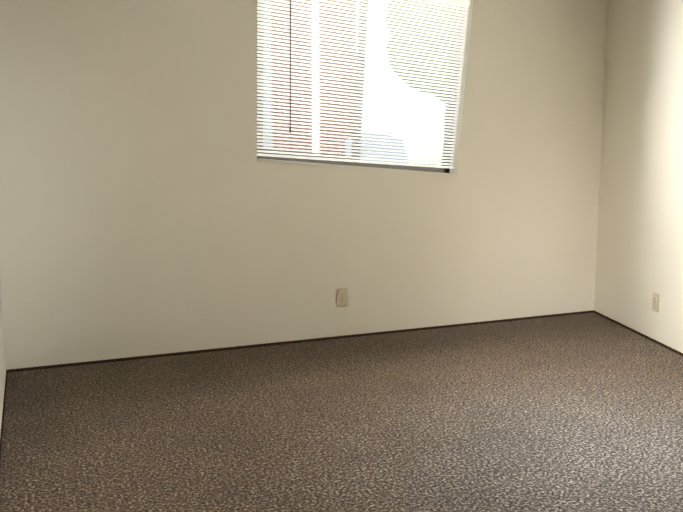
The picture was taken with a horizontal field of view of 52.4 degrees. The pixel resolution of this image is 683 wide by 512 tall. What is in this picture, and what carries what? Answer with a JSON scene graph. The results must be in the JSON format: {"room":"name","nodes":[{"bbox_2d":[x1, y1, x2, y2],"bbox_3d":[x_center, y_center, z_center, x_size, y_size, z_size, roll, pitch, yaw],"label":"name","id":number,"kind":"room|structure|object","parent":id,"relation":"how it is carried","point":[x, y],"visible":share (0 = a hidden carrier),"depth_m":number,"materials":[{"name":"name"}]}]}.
{"room":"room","nodes":[
{"label":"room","id":0,"kind":"room"},
{"bbox_2d":[0,275,5,433],"bbox_3d":[-0.673,-0.251,0.919,0.294,2.440,5.827,-3,8,-23],"label":"wall","id":1,"kind":"structure","parent":0,"point":[2,365],"depth_m":3.37,"materials":[{"name":"paint"}]},
{"bbox_2d":[0,367,35,460],"bbox_3d":[-0.639,0.936,1.193,0.135,0.016,5.623,-3,8,-23],"label":"baseboard","id":2,"kind":"structure","parent":1,"relation":"attached to","point":[29,368],"depth_m":3.36,"materials":[{"name":"brown wood"}]},
{"bbox_2d":[0,0,607,369],"bbox_3d":[0.079,-0.693,4.466,4.761,2.440,0.160,-3,8,-23],"label":"wall","id":3,"kind":"structure","parent":0,"point":[150,204],"depth_m":4.12,"materials":[{"name":"paint"}]},
{"bbox_2d":[36,321,482,369],"bbox_3d":[0.134,0.518,4.551,3.911,0.016,0.008,-3,8,-23],"label":"baseboard","id":4,"kind":"structure","parent":3,"relation":"attached to","point":[291,342],"depth_m":4.24,"materials":[{"name":"brown wood"}]},
{"bbox_2d":[336,288,346,306],"bbox_3d":[0.003,0.267,4.459,0.074,0.118,0.010,-3,8,-23],"label":"electrical outlet","id":5,"kind":"object","parent":3,"relation":"attached to","point":[341,297],"visible":1,"depth_m":4.46,"materials":[{"name":"beige plastic"}]},
{"bbox_2d":[257,158,456,175],"bbox_3d":[0.121,-0.566,4.457,1.391,0.110,0.105,-3,8,-23],"label":"window sill","id":6,"kind":"structure","parent":3,"relation":"attached to","point":[348,166],"depth_m":4.38,"materials":[{"name":"beige paint"}]},
{"bbox_2d":[257,0,464,172],"bbox_3d":[0.141,-1.147,4.473,1.500,1.260,0.062,-3,8,-23],"label":"window","id":7,"kind":"structure","parent":3,"relation":"in","point":[427,169],"depth_m":4.47,"materials":[{"name":"white glass"}]},
{"bbox_2d":[257,0,469,168],"bbox_3d":[0.170,-1.162,4.405,1.479,1.205,0.028,-3,8,-23],"label":"window blinds","id":8,"kind":"object","parent":7,"relation":"attached to","point":[464,4],"visible":0.88,"depth_m":4.39,"materials":[{"name":"white plastic"}]},
{"bbox_2d":[282,3,285,154],"bbox_3d":[-0.341,-1.151,4.174,0.029,1.091,0.002,-3,8,-23],"label":"blind cord","id":9,"kind":"object","parent":8,"relation":"hanging from","point":[284,3],"depth_m":4.19,"materials":[{"name":"white fabric"}]},
{"bbox_2d":[289,0,290,132],"bbox_3d":[-0.309,-1.225,4.159,0.021,0.962,0.024,-3,8,-23],"label":"blind wand","id":10,"kind":"object","parent":8,"relation":"hanging from","point":[290,68],"visible":0.92,"depth_m":4.16,"materials":[{"name":"grey plastic"}]},
{"bbox_2d":[360,0,369,160],"bbox_3d":[0.155,-1.146,4.388,0.061,1.084,0.002,-3,8,-23],"label":"blind cord","id":11,"kind":"object","parent":8,"relation":"hanging from","point":[366,69],"depth_m":4.40,"materials":[{"name":"white fabric"}]},
{"bbox_2d":[431,7,446,165],"bbox_3d":[0.651,-1.139,4.601,0.092,1.077,0.002,-3,8,-23],"label":"blind cord","id":12,"kind":"object","parent":8,"relation":"hanging from","point":[446,7],"depth_m":4.61,"materials":[{"name":"white fabric"}]},
{"bbox_2d":[454,12,459,101],"bbox_3d":[0.769,-1.349,4.615,0.037,0.640,0.010,-6,9,-38],"label":"blind cord","id":13,"kind":"object","parent":8,"relation":"hanging from","point":[459,12],"depth_m":4.62,"materials":[{"name":"white fabric"}]},
{"bbox_2d":[0,313,682,511],"bbox_3d":[1.229,0.880,1.948,5.200,0.060,6.550,-3,8,-23],"label":"floor","id":14,"kind":"structure","parent":0,"point":[583,412],"depth_m":2.94,"materials":[{"name":"carpet"}]},
{"bbox_2d":[594,0,682,352],"bbox_3d":[2.091,-0.605,3.762,0.160,2.440,3.039,0,7,-3],"label":"wall","id":15,"kind":"structure","parent":0,"point":[639,257],"depth_m":4.53,"materials":[{"name":"paint"}]},
{"bbox_2d":[483,310,682,355],"bbox_3d":[2.013,0.605,3.851,1.007,0.016,2.750,-3,8,-23],"label":"baseboard","id":16,"kind":"structure","parent":15,"relation":"attached to","point":[592,311],"depth_m":4.98,"materials":[{"name":"brown wood"}]},
{"bbox_2d":[652,292,658,311],"bbox_3d":[1.978,0.291,4.372,0.010,0.118,0.074,0,7,-3],"label":"electrical outlet","id":17,"kind":"object","parent":15,"relation":"attached to","point":[655,304],"visible":1,"depth_m":4.36,"materials":[{"name":"beige plastic"}]},
{"label":"outside","id":18,"kind":"structure","parent":0,"visible":0},
{"bbox_3d":[-2.299,-0.402,13.212,34.000,0.200,17.427,-3,8,-23],"label":"ground","id":19,"kind":"structure","parent":18,"visible":0},
{"bbox_2d":[263,0,271,147],"bbox_3d":[-3.089,-1.529,6.202,5.400,3.770,0.550,-3,8,-23],"label":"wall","id":20,"kind":"structure","parent":19,"relation":"on","point":[267,83],"depth_m":7.17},
{"bbox_2d":[271,0,355,155],"bbox_3d":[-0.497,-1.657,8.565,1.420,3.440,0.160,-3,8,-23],"label":"building","id":21,"kind":"structure","parent":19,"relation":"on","point":[311,84],"depth_m":8.49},
{"bbox_2d":[345,132,409,163],"bbox_3d":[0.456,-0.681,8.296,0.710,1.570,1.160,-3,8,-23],"label":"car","id":22,"kind":"object","parent":19,"relation":"on","point":[379,148],"depth_m":8.04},
{"bbox_2d":[386,0,455,143],"bbox_3d":[1.501,-1.800,8.938,2.113,3.632,1.348,-3,8,-23],"label":"tree","id":23,"kind":"object","parent":19,"relation":"on","point":[421,49],"depth_m":8.21,"materials":[{"name":"green plant"}]}
]}

